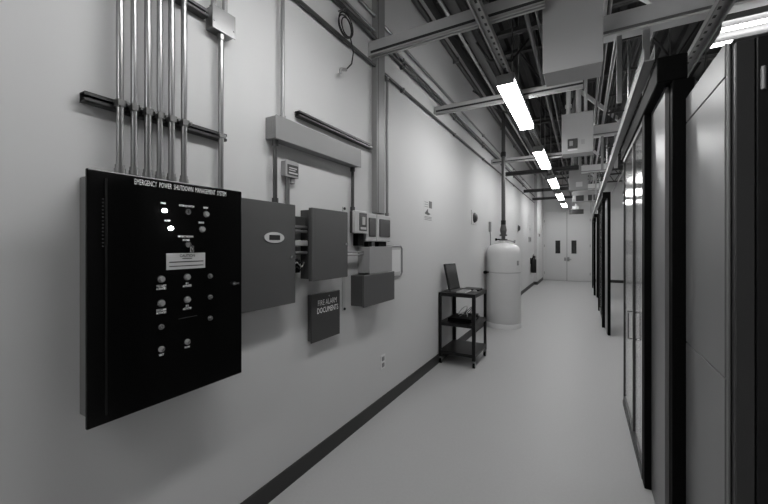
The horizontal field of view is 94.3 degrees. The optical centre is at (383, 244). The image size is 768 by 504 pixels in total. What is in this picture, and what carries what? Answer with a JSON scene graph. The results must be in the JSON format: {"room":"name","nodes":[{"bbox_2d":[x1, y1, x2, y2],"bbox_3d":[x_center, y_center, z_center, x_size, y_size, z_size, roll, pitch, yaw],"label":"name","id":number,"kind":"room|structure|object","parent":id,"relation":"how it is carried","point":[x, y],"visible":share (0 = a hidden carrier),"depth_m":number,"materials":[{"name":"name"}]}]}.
{"room":"server room","nodes":[
{"label":"server room","id":0,"kind":"room"},
{"bbox_2d":[0,0,533,503],"bbox_3d":[1.436,-0.675,5.899,0.151,4.250,16.100,0,0,29],"label":"wall","id":1,"kind":"structure","parent":0,"point":[222,441],"depth_m":1.83,"materials":[{"name":"paint"}]},
{"bbox_2d":[80,91,226,141],"bbox_3d":[-0.918,-0.518,1.493,0.040,0.034,0.566,0,0,29],"label":"mounting rail","id":2,"kind":"object","parent":1,"relation":"attached to","point":[89,98],"visible":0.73,"depth_m":1.38,"materials":[{"name":"metal"}]},
{"bbox_2d":[80,168,241,429],"bbox_3d":[-0.868,0.177,1.429,0.190,0.845,0.591,0,0,29],"label":"control panel","id":3,"kind":"object","parent":1,"relation":"attached to","point":[161,260],"visible":1,"depth_m":1.31,"materials":[{"name":"black"}]},
{"bbox_2d":[114,0,129,173],"bbox_3d":[-0.967,-1.525,1.308,0.042,2.550,0.041,0,0,29],"label":"conduit","id":4,"kind":"object","parent":3,"relation":"attached to","point":[120,103],"visible":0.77,"depth_m":1.30,"materials":[{"name":"metal"}]},
{"bbox_2d":[128,0,142,175],"bbox_3d":[-0.944,-1.525,1.349,0.040,2.550,0.039,0,0,29],"label":"conduit","id":5,"kind":"object","parent":3,"relation":"attached to","point":[133,107],"visible":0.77,"depth_m":1.34,"materials":[{"name":"metal"}]},
{"bbox_2d":[142,0,156,177],"bbox_3d":[-0.920,-1.525,1.392,0.042,2.550,0.041,0,0,29],"label":"conduit","id":6,"kind":"object","parent":3,"relation":"attached to","point":[147,111],"visible":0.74,"depth_m":1.38,"materials":[{"name":"metal"}]},
{"bbox_2d":[155,0,167,179],"bbox_3d":[-0.898,-1.525,1.431,0.040,2.550,0.039,0,0,29],"label":"conduit","id":7,"kind":"object","parent":3,"relation":"attached to","point":[159,174],"visible":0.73,"depth_m":1.42,"materials":[{"name":"metal"}]},
{"bbox_2d":[158,346,164,351],"bbox_3d":[-0.833,0.392,1.333,0.006,0.022,0.022,0,0,29],"label":"switch","id":8,"kind":"object","parent":3,"relation":"attached to","point":[160,348],"depth_m":1.33,"materials":[{"name":"silver metal"}]},
{"bbox_2d":[166,0,179,181],"bbox_3d":[-0.875,-1.525,1.472,0.042,2.550,0.041,0,0,29],"label":"conduit","id":9,"kind":"object","parent":3,"relation":"attached to","point":[171,119],"visible":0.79,"depth_m":1.46,"materials":[{"name":"metal"}]},
{"bbox_2d":[179,0,192,183],"bbox_3d":[-0.849,-1.525,1.519,0.042,2.550,0.041,0,0,29],"label":"conduit","id":10,"kind":"object","parent":3,"relation":"attached to","point":[184,123],"visible":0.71,"depth_m":1.51,"materials":[{"name":"metal"}]},
{"bbox_2d":[184,339,190,344],"bbox_3d":[-0.784,0.388,1.420,0.006,0.022,0.022,0,0,29],"label":"switch","id":11,"kind":"object","parent":3,"relation":"attached to","point":[186,341],"depth_m":1.42,"materials":[{"name":"silver metal"}]},
{"bbox_2d":[184,241,193,252],"bbox_3d":[-0.775,0.010,1.421,0.020,0.044,0.031,0,0,29],"label":"switch","id":12,"kind":"object","parent":3,"relation":"attached to","point":[188,245],"depth_m":1.42,"materials":[{"name":"silver metal"}]},
{"bbox_2d":[175,0,208,19],"bbox_3d":[-0.960,-1.067,1.419,0.040,0.034,0.540,0,0,29],"label":"mounting rail","id":13,"kind":"object","parent":1,"relation":"attached to","point":[193,7],"visible":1,"depth_m":1.60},
{"bbox_2d":[206,3,234,41],"bbox_3d":[-0.784,-1.060,1.709,0.063,0.112,0.126,0,0,29],"label":"junction box","id":14,"kind":"object","parent":1,"relation":"attached to","point":[219,20],"visible":0.98,"depth_m":1.68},
{"bbox_2d":[216,32,225,188],"bbox_3d":[-0.782,-0.624,1.706,0.036,0.767,0.036,0,0,29],"label":"conduit","id":15,"kind":"object","parent":14,"relation":"attached to","point":[220,36],"visible":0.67,"depth_m":1.70,"materials":[{"name":"metal"}]},
{"bbox_2d":[222,0,227,11],"bbox_3d":[-0.771,-1.956,1.726,0.034,1.687,0.034,0,0,29],"label":"conduit","id":16,"kind":"object","parent":14,"relation":"attached to","point":[224,2],"visible":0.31,"depth_m":1.72,"materials":[{"name":"grey"}]},
{"bbox_2d":[242,198,294,312],"bbox_3d":[-0.653,0.053,1.893,0.114,0.563,0.417,0,0,29],"label":"electrical panel","id":17,"kind":"object","parent":1,"relation":"attached to","point":[268,228],"visible":0.82,"depth_m":1.86,"materials":[{"name":"grey metal"}]},
{"bbox_2d":[272,139,277,202],"bbox_3d":[-0.610,-0.407,1.994,0.035,0.354,0.036,0,0,29],"label":"conduit","id":18,"kind":"object","parent":17,"relation":"attached to","point":[274,141],"visible":0.77,"depth_m":1.98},
{"bbox_2d":[281,159,298,203],"bbox_3d":[-0.561,-0.363,2.122,0.050,0.266,0.108,0,0,29],"label":"box","id":19,"kind":"object","parent":1,"relation":"attached to","point":[289,169],"visible":0.94,"depth_m":2.10,"materials":[{"name":"grey metal"}]},
{"bbox_2d":[295,216,307,272],"bbox_3d":[-0.528,0.000,2.146,0.084,0.340,0.170,0,0,29],"label":"block","id":20,"kind":"object","parent":1,"relation":"attached to","point":[299,221],"visible":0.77,"depth_m":2.14,"materials":[{"name":"black"}]},
{"bbox_2d":[266,114,360,167],"bbox_3d":[-0.419,-0.648,2.341,0.085,0.132,0.858,0,0,29],"label":"wireway","id":21,"kind":"object","parent":1,"relation":"attached to","point":[288,133],"visible":0.97,"depth_m":2.20,"materials":[{"name":"metal"}]},
{"bbox_2d":[280,0,285,117],"bbox_3d":[-0.584,-1.090,2.050,0.035,0.760,0.036,0,0,29],"label":"conduit","id":22,"kind":"object","parent":21,"relation":"attached to","point":[282,1],"visible":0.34,"depth_m":2.04,"materials":[{"name":"grey"}]},
{"bbox_2d":[308,290,339,343],"bbox_3d":[-0.404,0.475,2.396,0.056,0.310,0.303,0,0,29],"label":"box","id":23,"kind":"object","parent":1,"relation":"attached to","point":[323,307],"visible":1,"depth_m":2.36,"materials":[{"name":"grey metal"}]},
{"bbox_2d":[301,207,347,281],"bbox_3d":[-0.397,0.000,2.303,0.160,0.440,0.369,0,0,29],"label":"upper cabinet","id":24,"kind":"object","parent":1,"relation":"attached to","point":[326,258],"visible":0.99,"depth_m":2.23,"materials":[{"name":"grey metal"}]},
{"bbox_2d":[295,110,372,149],"bbox_3d":[-0.319,-0.802,2.564,0.040,0.034,0.875,0,0,29],"label":"mounting rail","id":25,"kind":"object","parent":1,"relation":"attached to","point":[299,114],"visible":1,"depth_m":2.46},
{"bbox_2d":[342,206,345,310],"bbox_3d":[-0.295,0.105,2.628,0.020,0.770,0.030,0,0,29],"label":"slim raceway","id":26,"kind":"object","parent":1,"relation":"attached to","point":[343,208],"visible":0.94,"depth_m":2.62,"materials":[{"name":"grey plastic"}]},
{"bbox_2d":[338,8,353,73],"bbox_3d":[-0.300,-1.447,2.547,0.090,0.494,0.195,0,0,29],"label":"cable coil","id":27,"kind":"object","parent":1,"relation":"hanging from","point":[344,34],"visible":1,"depth_m":2.54,"materials":[{"name":"black"}]},
{"bbox_2d":[350,167,354,210],"bbox_3d":[-0.238,-0.421,2.713,0.035,0.330,0.036,0,0,29],"label":"conduit","id":28,"kind":"object","parent":1,"relation":"attached to","point":[352,169],"visible":0.89,"depth_m":2.70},
{"bbox_2d":[350,210,367,245],"bbox_3d":[-0.199,-0.122,2.732,0.087,0.265,0.180,0,0,29],"label":"box","id":29,"kind":"object","parent":1,"relation":"attached to","point":[358,220],"visible":1,"depth_m":2.71,"materials":[{"name":"grey metal"}]},
{"bbox_2d":[348,246,391,273],"bbox_3d":[-0.149,0.121,2.777,0.130,0.210,0.663,0,0,29],"label":"equipment box","id":30,"kind":"object","parent":1,"relation":"attached to","point":[371,260],"visible":0.85,"depth_m":2.79,"materials":[{"name":"grey metal"}]},
{"bbox_2d":[364,213,375,246],"bbox_3d":[-0.121,-0.115,2.896,0.063,0.270,0.162,0,0,29],"label":"module","id":31,"kind":"object","parent":30,"relation":"on","point":[370,236],"visible":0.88,"depth_m":2.88,"materials":[{"name":"grey plastic"}]},
{"bbox_2d":[373,215,389,246],"bbox_3d":[-0.020,-0.115,3.077,0.063,0.270,0.238,0,0,29],"label":"module","id":32,"kind":"object","parent":30,"relation":"on","point":[382,222],"visible":0.91,"depth_m":3.04,"materials":[{"name":"grey plastic"}]},
{"bbox_2d":[351,271,393,307],"bbox_3d":[-0.085,0.351,2.891,0.130,0.242,0.492,0,0,29],"label":"equipment box","id":33,"kind":"object","parent":1,"relation":"attached to","point":[367,289],"visible":0.94,"depth_m":2.75,"materials":[{"name":"grey metal"}]},
{"bbox_2d":[372,0,384,213],"bbox_3d":[-0.047,-1.532,3.039,0.052,2.535,0.140,0,0,29],"label":"wall column","id":34,"kind":"structure","parent":1,"relation":"attached to","point":[378,6],"depth_m":2.99,"materials":[{"name":"grey"}]},
{"bbox_2d":[380,354,384,369],"bbox_3d":[-0.010,1.038,3.150,0.009,0.125,0.090,0,0,29],"label":"wall outlet","id":35,"kind":"object","parent":1,"relation":"attached to","point":[382,357],"visible":1,"depth_m":3.13,"materials":[{"name":"white paint"}]},
{"bbox_2d":[385,77,388,215],"bbox_3d":[0.027,-0.865,3.164,0.037,1.230,0.038,0,0,29],"label":"conduit","id":36,"kind":"object","parent":1,"relation":"attached to","point":[386,78],"visible":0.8,"depth_m":3.15,"materials":[{"name":"grey"}]},
{"bbox_2d":[240,277,542,503],"bbox_3d":[2.038,1.395,6.697,0.122,0.110,18.080,0,0,29],"label":"baseboard","id":37,"kind":"structure","parent":1,"relation":"attached to","point":[282,481],"depth_m":2.53,"materials":[{"name":"grey rubber"}]},
{"bbox_2d":[386,245,402,276],"bbox_3d":[0.090,0.158,3.317,0.020,0.301,0.358,0,0,29],"label":"holder","id":38,"kind":"object","parent":1,"relation":"attached to","point":[397,250],"visible":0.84,"depth_m":3.38,"materials":[{"name":"grey"}]},
{"bbox_2d":[295,0,534,202],"bbox_3d":[1.912,-1.495,6.550,0.046,0.038,14.300,0,0,29],"label":"conduit","id":39,"kind":"object","parent":1,"relation":"attached to","point":[303,4],"visible":0.96,"depth_m":3.11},
{"bbox_2d":[424,198,431,221],"bbox_3d":[0.505,-0.390,4.077,0.003,0.260,0.250,0,0,29],"label":"wall sign","id":40,"kind":"object","parent":1,"relation":"attached to","point":[427,202],"visible":1,"depth_m":4.06,"materials":[{"name":"white plastic"}]},
{"bbox_2d":[333,0,534,196],"bbox_3d":[1.915,-1.720,6.548,0.054,0.044,14.300,0,0,29],"label":"conduit","id":41,"kind":"object","parent":1,"relation":"attached to","point":[339,3],"visible":0.8,"depth_m":3.55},
{"bbox_2d":[343,0,534,194],"bbox_3d":[1.911,-1.785,6.551,0.043,0.032,14.300,0,0,29],"label":"conduit","id":42,"kind":"object","parent":1,"relation":"attached to","point":[345,1],"visible":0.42,"depth_m":3.75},
{"bbox_2d":[358,0,531,188],"bbox_3d":[1.912,-1.910,6.550,0.046,0.038,14.300,0,0,29],"label":"conduit","id":43,"kind":"object","parent":1,"relation":"attached to","point":[362,2],"visible":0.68,"depth_m":4.07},
{"bbox_2d":[411,0,535,175],"bbox_3d":[1.928,-2.500,6.541,0.083,0.072,14.300,0,0,29],"label":"conduit","id":44,"kind":"object","parent":1,"relation":"attached to","point":[421,9],"visible":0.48,"depth_m":4.95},
{"bbox_2d":[471,210,477,224],"bbox_3d":[1.482,-0.435,5.759,0.067,0.230,0.300,0,0,29],"label":"fire alarm strobe","id":45,"kind":"object","parent":1,"relation":"attached to","point":[474,217],"visible":1,"depth_m":5.71,"materials":[{"name":"white plastic"}]},
{"bbox_2d":[423,0,536,168],"bbox_3d":[1.541,-2.755,5.841,0.090,0.089,16.100,0,0,29],"label":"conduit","id":46,"kind":"structure","parent":1,"relation":"attached to","point":[438,13],"depth_m":5.45,"materials":[{"name":"metal"}]},
{"bbox_2d":[530,254,535,272],"bbox_3d":[5.063,0.640,12.039,0.190,0.620,0.358,0,0,29],"label":"fire extinguisher","id":47,"kind":"object","parent":1,"relation":"attached to","point":[533,260],"visible":1,"depth_m":11.90,"materials":[{"name":"black"}]},
{"bbox_2d":[534,168,542,281],"bbox_3d":[5.924,-0.675,13.816,0.260,4.250,2.100,0,0,29],"label":"column","id":48,"kind":"structure","parent":1,"relation":"attached to","point":[538,179],"depth_m":13.20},
{"bbox_2d":[268,280,654,503],"bbox_3d":[4.769,1.500,5.354,9.500,0.100,18.400,0,0,29],"label":"floor","id":49,"kind":"structure","parent":0,"point":[539,418],"depth_m":2.81,"materials":[{"name":"concrete"}]},
{"bbox_2d":[439,288,486,368],"bbox_3d":[1.003,1.017,4.497,0.447,0.866,0.592,0,0,29],"label":"equipment cart","id":50,"kind":"object","parent":49,"relation":"on","point":[461,348],"visible":0.96,"depth_m":4.34,"materials":[{"name":"black"}]},
{"bbox_2d":[443,263,459,291],"bbox_3d":[0.854,0.412,4.460,0.161,0.343,0.246,0,0,29],"label":"laptop","id":51,"kind":"object","parent":50,"relation":"on","point":[451,274],"visible":0.93,"depth_m":4.44,"materials":[{"name":"black"}]},
{"bbox_2d":[448,313,477,322],"bbox_3d":[0.968,0.924,4.374,0.334,0.044,0.507,0,0,29],"label":"switch","id":52,"kind":"object","parent":50,"relation":"on","point":[455,317],"visible":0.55,"depth_m":4.34,"materials":[{"name":"black"}]},
{"bbox_2d":[439,288,486,297],"bbox_3d":[1.003,0.606,4.497,0.443,0.044,0.570,0,0,29],"label":"shelf","id":53,"kind":"object","parent":50,"relation":"attached to","point":[470,294],"depth_m":4.30,"materials":[{"name":"black"}]},
{"bbox_2d":[456,289,470,292],"bbox_3d":[0.988,0.575,4.391,0.110,0.018,0.270,0,0,29],"label":"keyboard","id":54,"kind":"object","parent":50,"relation":"on","point":[462,290],"visible":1,"depth_m":4.35,"materials":[{"name":"grey plastic"}]},
{"bbox_2d":[442,339,485,357],"bbox_3d":[1.003,1.310,4.497,0.443,0.039,0.570,0,0,29],"label":"shelf","id":55,"kind":"object","parent":50,"relation":"attached to","point":[461,348],"depth_m":4.42,"materials":[{"name":"black"}]},
{"bbox_2d":[442,314,485,328],"bbox_3d":[1.003,0.966,4.497,0.443,0.039,0.570,0,0,29],"label":"shelf","id":56,"kind":"object","parent":50,"relation":"attached to","point":[480,320],"depth_m":4.29,"materials":[{"name":"black"}]},
{"bbox_2d":[463,287,481,290],"bbox_3d":[1.142,0.574,4.594,0.210,0.021,0.195,0,0,29],"label":"papers","id":57,"kind":"object","parent":50,"relation":"on","point":[470,288],"visible":0.87,"depth_m":4.55,"materials":[{"name":"black"}]},
{"bbox_2d":[483,222,520,329],"bbox_3d":[2.127,0.520,6.352,0.596,1.860,0.632,0,0,29],"label":"storage tank","id":58,"kind":"object","parent":49,"relation":"on","point":[503,272],"visible":0.98,"depth_m":6.13,"materials":[{"name":"metal"}]},
{"bbox_2d":[501,104,505,224],"bbox_3d":[2.135,-1.574,6.367,0.086,2.444,0.086,0,0,29],"label":"riser pipe","id":59,"kind":"object","parent":58,"relation":"on","point":[503,153],"visible":0.88,"depth_m":6.33,"materials":[{"name":"grey metal"}]},
{"bbox_2d":[592,214,597,297],"bbox_3d":[6.432,0.305,10.840,0.120,2.290,2.600,0,0,29],"label":"frame","id":60,"kind":"object","parent":49,"relation":"on","point":[595,217],"visible":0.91,"depth_m":10.10,"materials":[{"name":"black"}]},
{"bbox_2d":[597,192,610,335],"bbox_3d":[4.167,0.305,6.778,0.110,2.290,2.500,0,0,29],"label":"frame","id":61,"kind":"object","parent":49,"relation":"on","point":[604,205],"visible":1,"depth_m":6.07,"materials":[{"name":"black"}]},
{"bbox_2d":[621,52,694,503],"bbox_3d":[1.810,0.278,2.488,0.168,2.345,1.850,0,0,29],"label":"cabinet","id":62,"kind":"object","parent":49,"relation":"on","point":[653,150],"visible":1,"depth_m":1.93,"materials":[{"name":"black"}]},
{"bbox_2d":[686,32,767,503],"bbox_3d":[1.514,0.388,1.238,0.605,2.125,0.591,0,0,29],"label":"rack","id":63,"kind":"object","parent":49,"relation":"on","point":[727,108],"visible":1,"depth_m":1.19,"materials":[{"name":"grey"}]},
{"bbox_2d":[441,0,722,175],"bbox_3d":[5.399,-2.900,4.944,8.000,0.200,18.300,0,0,29],"label":"ceiling","id":64,"kind":"structure","parent":0,"point":[680,34],"depth_m":5.59,"materials":[{"name":"metal"}]},
{"bbox_2d":[368,0,544,59],"bbox_3d":[0.461,-2.174,2.634,1.335,1.252,0.062,0,0,29],"label":"cross beam","id":65,"kind":"structure","parent":64,"relation":"hanging from","point":[497,11],"depth_m":2.61,"materials":[{"name":"metal"}]},
{"bbox_2d":[437,0,552,192],"bbox_3d":[2.909,-2.368,7.253,0.028,0.864,14.500,0,0,29],"label":"conduit","id":66,"kind":"object","parent":64,"relation":"hanging from","point":[441,3],"visible":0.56,"depth_m":3.96,"materials":[{"name":"grey"}]},
{"bbox_2d":[434,16,582,115],"bbox_3d":[1.282,-2.174,3.882,1.550,1.252,0.072,0,0,29],"label":"cross beam","id":67,"kind":"structure","parent":64,"relation":"hanging from","point":[539,91],"depth_m":3.86,"materials":[{"name":"metal"}]},
{"bbox_2d":[571,91,577,164],"bbox_3d":[3.529,-2.056,6.620,0.080,0.132,16.000,0,0,29],"label":"strut","id":68,"kind":"structure","parent":67,"relation":"attached to","point":[572,94],"depth_m":5.29,"materials":[{"name":"paint"}]},
{"bbox_2d":[560,90,574,113],"bbox_3d":[2.509,-1.955,4.865,0.200,0.394,0.032,0,0,13],"label":"hanging cable","id":69,"kind":"object","parent":68,"relation":"hanging from","point":[573,90],"visible":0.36,"depth_m":4.87,"materials":[{"name":"black plastic"}]},
{"bbox_2d":[466,0,564,200],"bbox_3d":[2.799,-2.151,6.226,0.070,1.297,17.400,0,0,29],"label":"strut","id":70,"kind":"object","parent":64,"relation":"hanging from","point":[477,8],"visible":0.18,"depth_m":2.70,"materials":[{"name":"metal"}]},
{"bbox_2d":[496,72,533,129],"bbox_3d":[1.403,-1.452,3.729,0.150,0.103,1.400,0,0,29],"label":"ceiling light","id":71,"kind":"object","parent":70,"relation":"hanging from","point":[508,86],"visible":1,"depth_m":3.46,"materials":[{"name":"white"}]},
{"bbox_2d":[533,145,550,168],"bbox_3d":[2.677,-1.452,6.008,0.150,0.103,1.400,0,0,29],"label":"ceiling light","id":72,"kind":"object","parent":70,"relation":"hanging from","point":[539,152],"visible":1,"depth_m":5.73,"materials":[{"name":"white"}]},
{"bbox_2d":[548,175,558,188],"bbox_3d":[3.950,-1.452,8.286,0.150,0.103,1.400,0,0,29],"label":"ceiling light","id":73,"kind":"object","parent":70,"relation":"hanging from","point":[552,179],"visible":1,"depth_m":8.00,"materials":[{"name":"white"}]},
{"bbox_2d":[556,191,563,199],"bbox_3d":[5.224,-1.452,10.564,0.150,0.103,1.400,0,0,29],"label":"ceiling light","id":74,"kind":"object","parent":70,"relation":"hanging from","point":[559,194],"visible":1,"depth_m":10.17,"materials":[{"name":"white"}]},
{"bbox_2d":[556,194,563,199],"bbox_3d":[5.224,-1.425,10.564,0.146,0.050,1.376,0,0,29],"label":"diffuser","id":75,"kind":"object","parent":74,"relation":"attached to","point":[560,196],"depth_m":10.51,"materials":[{"name":"white"}]},
{"bbox_2d":[491,90,575,164],"bbox_3d":[2.756,-2.174,6.518,1.550,1.252,0.072,0,0,29],"label":"cross beam","id":76,"kind":"structure","parent":64,"relation":"hanging from","point":[557,154],"depth_m":6.57,"materials":[{"name":"metal"}]},
{"bbox_2d":[436,0,639,48],"bbox_3d":[3.886,-2.480,2.238,7.500,0.620,0.080,0,0,29],"label":"joist","id":77,"kind":"object","parent":64,"relation":"attached to","point":[521,29],"visible":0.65,"depth_m":3.60,"materials":[{"name":"paint"}]},
{"bbox_2d":[505,123,581,175],"bbox_3d":[3.414,-2.174,7.696,1.550,1.252,0.072,0,0,29],"label":"cross beam","id":78,"kind":"structure","parent":64,"relation":"hanging from","point":[576,167],"depth_m":7.63,"materials":[{"name":"black metal"}]},
{"bbox_2d":[524,187,568,192],"bbox_3d":[4.854,-2.174,10.271,1.550,1.252,0.072,0,0,29],"label":"cross beam","id":79,"kind":"structure","parent":64,"relation":"hanging from","point":[561,188],"depth_m":10.35,"materials":[{"name":"black metal"}]},
{"bbox_2d":[524,14,570,194],"bbox_3d":[3.432,-2.316,6.960,0.036,0.968,14.500,0,0,29],"label":"conduit","id":80,"kind":"object","parent":64,"relation":"hanging from","point":[526,16],"visible":0.58,"depth_m":3.69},
{"bbox_2d":[532,166,572,199],"bbox_3d":[5.878,-2.174,12.104,1.550,1.252,0.072,0,0,29],"label":"cross beam","id":81,"kind":"structure","parent":64,"relation":"hanging from","point":[571,196],"depth_m":12.14,"materials":[{"name":"black metal"}]},
{"bbox_2d":[535,11,572,193],"bbox_3d":[3.493,-2.339,6.926,0.024,0.922,14.500,0,0,29],"label":"conduit","id":82,"kind":"object","parent":64,"relation":"hanging from","point":[536,12],"visible":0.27,"depth_m":4.62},
{"bbox_2d":[543,0,602,86],"bbox_3d":[1.279,-1.974,2.418,0.349,1.653,0.241,0,0,29],"label":"box","id":83,"kind":"object","parent":64,"relation":"hanging from","point":[572,29],"visible":0.97,"depth_m":2.33,"materials":[{"name":"metal"}]},
{"bbox_2d":[510,101,639,147],"bbox_3d":[6.155,-2.480,6.297,7.500,0.620,0.080,0,0,29],"label":"joist","id":84,"kind":"object","parent":64,"relation":"attached to","point":[618,105],"visible":0.19,"depth_m":7.67,"materials":[{"name":"paint"}]},
{"bbox_2d":[520,124,630,161],"bbox_3d":[6.911,-2.480,7.650,7.500,0.620,0.080,0,0,29],"label":"joist","id":85,"kind":"object","parent":64,"relation":"attached to","point":[558,135],"visible":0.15,"depth_m":9.08,"materials":[{"name":"paint"}]},
{"bbox_2d":[528,141,623,165],"bbox_3d":[7.668,-2.480,9.003,7.500,0.620,0.080,0,0,29],"label":"joist","id":86,"kind":"object","parent":64,"relation":"attached to","point":[596,145],"visible":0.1,"depth_m":10.06,"materials":[{"name":"paint"}]},
{"bbox_2d":[569,203,583,213],"bbox_3d":[6.771,-1.935,12.523,0.440,1.730,0.130,0,0,29],"label":"exit light","id":87,"kind":"object","parent":64,"relation":"hanging from","point":[575,209],"visible":0.86,"depth_m":12.49,"materials":[{"name":"grey plastic"}]},
{"bbox_2d":[562,79,592,157],"bbox_3d":[2.472,-1.974,4.553,0.349,1.653,0.270,0,0,29],"label":"box","id":88,"kind":"object","parent":64,"relation":"hanging from","point":[577,128],"visible":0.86,"depth_m":4.48,"materials":[{"name":"metal"}]},
{"bbox_2d":[568,138,577,148],"bbox_3d":[2.368,-1.270,4.473,0.110,0.120,0.029,0,0,29],"label":"switch","id":89,"kind":"object","parent":88,"relation":"attached to","point":[572,142],"depth_m":4.47,"materials":[{"name":"grey"}]},
{"bbox_2d":[569,156,587,191],"bbox_3d":[4.128,-1.975,7.559,0.350,1.650,0.236,0,0,29],"label":"box","id":90,"kind":"object","parent":64,"relation":"hanging from","point":[577,182],"visible":0.42,"depth_m":7.48,"materials":[{"name":"metal"}]},
{"bbox_2d":[534,154,622,179],"bbox_3d":[8.424,-2.480,10.356,7.500,0.620,0.080,0,0,29],"label":"joist","id":91,"kind":"object","parent":64,"relation":"attached to","point":[556,161],"visible":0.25,"depth_m":11.48,"materials":[{"name":"paint"}]},
{"bbox_2d":[549,169,622,186],"bbox_3d":[9.180,-2.480,11.709,7.500,0.620,0.080,0,0,29],"label":"joist","id":92,"kind":"object","parent":64,"relation":"attached to","point":[622,169],"visible":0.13,"depth_m":12.46,"materials":[{"name":"paint"}]},
{"bbox_2d":[581,157,601,205],"bbox_3d":[5.491,-1.905,9.411,0.551,1.790,0.112,0,0,29],"label":"beam","id":93,"kind":"structure","parent":64,"relation":"hanging from","point":[590,186],"depth_m":9.39,"materials":[{"name":"metal"}]},
{"bbox_2d":[579,150,606,193],"bbox_3d":[4.222,-1.905,7.142,0.551,1.790,0.112,0,0,29],"label":"beam","id":94,"kind":"structure","parent":64,"relation":"hanging from","point":[594,168],"depth_m":7.12,"materials":[{"name":"metal"}]},
{"bbox_2d":[473,21,720,94],"bbox_3d":[4.643,-2.480,3.591,7.500,0.620,0.080,0,0,29],"label":"joist","id":95,"kind":"object","parent":64,"relation":"attached to","point":[711,53],"visible":0.2,"depth_m":4.58,"materials":[{"name":"paint"}]},
{"bbox_2d":[588,0,607,183],"bbox_3d":[3.912,-2.317,6.692,0.032,0.966,14.500,0,0,29],"label":"conduit","id":96,"kind":"object","parent":64,"relation":"hanging from","point":[605,2],"visible":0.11,"depth_m":4.33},
{"bbox_2d":[581,89,621,169],"bbox_3d":[2.905,-1.905,4.785,0.551,1.790,0.112,0,0,29],"label":"beam","id":97,"kind":"structure","parent":64,"relation":"hanging from","point":[601,131],"depth_m":4.74,"materials":[{"name":"metal"}]},
{"bbox_2d":[592,32,652,192],"bbox_3d":[4.627,-1.645,7.581,0.250,0.070,11.250,0,0,29],"label":"cable tray","id":98,"kind":"object","parent":97,"relation":"on","point":[611,72],"visible":0.38,"depth_m":3.70,"materials":[{"name":"metal"}]},
{"bbox_2d":[573,190,597,202],"bbox_3d":[5.713,-1.370,10.118,0.620,0.320,0.260,0,0,29],"label":"box","id":99,"kind":"object","parent":98,"relation":"hanging from","point":[578,196],"visible":0.84,"depth_m":10.02,"materials":[{"name":"metal"}]},
{"bbox_2d":[576,195,583,200],"bbox_3d":[5.539,-1.310,10.073,0.200,0.160,0.010,0,0,29],"label":"socket","id":100,"kind":"object","parent":99,"relation":"attached to","point":[578,197],"depth_m":10.07,"materials":[{"name":"grey plastic"}]},
{"bbox_2d":[588,194,594,200],"bbox_3d":[5.801,-1.310,9.926,0.200,0.160,0.010,0,0,29],"label":"socket","id":101,"kind":"object","parent":99,"relation":"attached to","point":[589,195],"depth_m":9.94,"materials":[{"name":"grey plastic"}]},
{"bbox_2d":[592,39,654,216],"bbox_3d":[4.093,-1.176,6.740,0.044,0.548,11.440,0,0,29],"label":"duct","id":102,"kind":"object","parent":97,"relation":"hanging from","point":[644,67],"visible":0.88,"depth_m":2.52,"materials":[{"name":"metal"}]},
{"bbox_2d":[590,0,612,182],"bbox_3d":[3.947,-2.339,6.672,0.024,0.922,14.500,0,0,29],"label":"conduit","id":103,"kind":"object","parent":64,"relation":"hanging from","point":[610,1],"visible":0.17,"depth_m":3.96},
{"bbox_2d":[512,56,715,127],"bbox_3d":[5.399,-2.480,4.944,7.500,0.620,0.080,0,0,29],"label":"joist","id":104,"kind":"object","parent":64,"relation":"attached to","point":[713,57],"visible":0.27,"depth_m":6.00,"materials":[{"name":"paint"}]},
{"bbox_2d":[444,0,555,193],"bbox_3d":[2.830,-2.056,7.010,0.080,0.132,16.000,0,0,29],"label":"strut","id":105,"kind":"structure","parent":104,"relation":"attached to","point":[455,6],"depth_m":3.87,"materials":[{"name":"paint"}]},
{"bbox_2d":[472,90,513,117],"bbox_3d":[1.721,-1.899,4.953,1.314,0.323,0.208,0,0,-38],"label":"cable","id":106,"kind":"object","parent":105,"relation":"hanging from","point":[475,92],"visible":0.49,"depth_m":4.68,"materials":[{"name":"black plastic"}]},
{"bbox_2d":[476,38,529,61],"bbox_3d":[1.133,-1.907,3.462,0.542,0.298,0.031,0,0,13],"label":"cable","id":107,"kind":"object","parent":105,"relation":"hanging from","point":[528,39],"visible":0.85,"depth_m":3.43,"materials":[{"name":"black plastic"}]},
{"bbox_2d":[601,32,654,179],"bbox_3d":[4.140,-2.056,6.278,0.080,0.132,16.000,0,0,29],"label":"strut","id":108,"kind":"structure","parent":104,"relation":"attached to","point":[640,46],"depth_m":4.24,"materials":[{"name":"paint"}]},
{"bbox_2d":[618,0,735,181],"bbox_3d":[3.091,-2.065,4.115,0.080,1.470,7.800,0,0,29],"label":"strut","id":109,"kind":"object","parent":64,"relation":"hanging from","point":[720,9],"visible":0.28,"depth_m":2.28,"materials":[{"name":"metal"}]},
{"bbox_2d":[603,0,767,103],"bbox_3d":[2.010,-1.905,2.341,1.375,1.790,0.112,0,0,29],"label":"beam","id":110,"kind":"structure","parent":64,"relation":"hanging from","point":[657,15],"depth_m":2.42,"materials":[{"name":"metal"}]},
{"bbox_2d":[706,5,767,51],"bbox_3d":[2.895,-2.118,2.208,1.300,1.365,0.340,0,0,29],"label":"light","id":111,"kind":"object","parent":64,"relation":"hanging from","point":[754,21],"visible":0.64,"depth_m":2.39,"materials":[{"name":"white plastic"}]},
{"bbox_2d":[543,170,622,279],"bbox_3d":[9.851,-0.675,12.909,8.000,4.250,0.150,0,0,29],"label":"wall","id":112,"kind":"structure","parent":0,"point":[616,196],"depth_m":13.47,"materials":[{"name":"paint"}]},
{"bbox_2d":[543,210,591,281],"bbox_3d":[7.285,0.050,14.201,1.740,2.800,0.100,0,0,29],"label":"door","id":113,"kind":"structure","parent":112,"relation":"in","point":[567,238],"depth_m":14.20,"materials":[{"name":"grey paint"}]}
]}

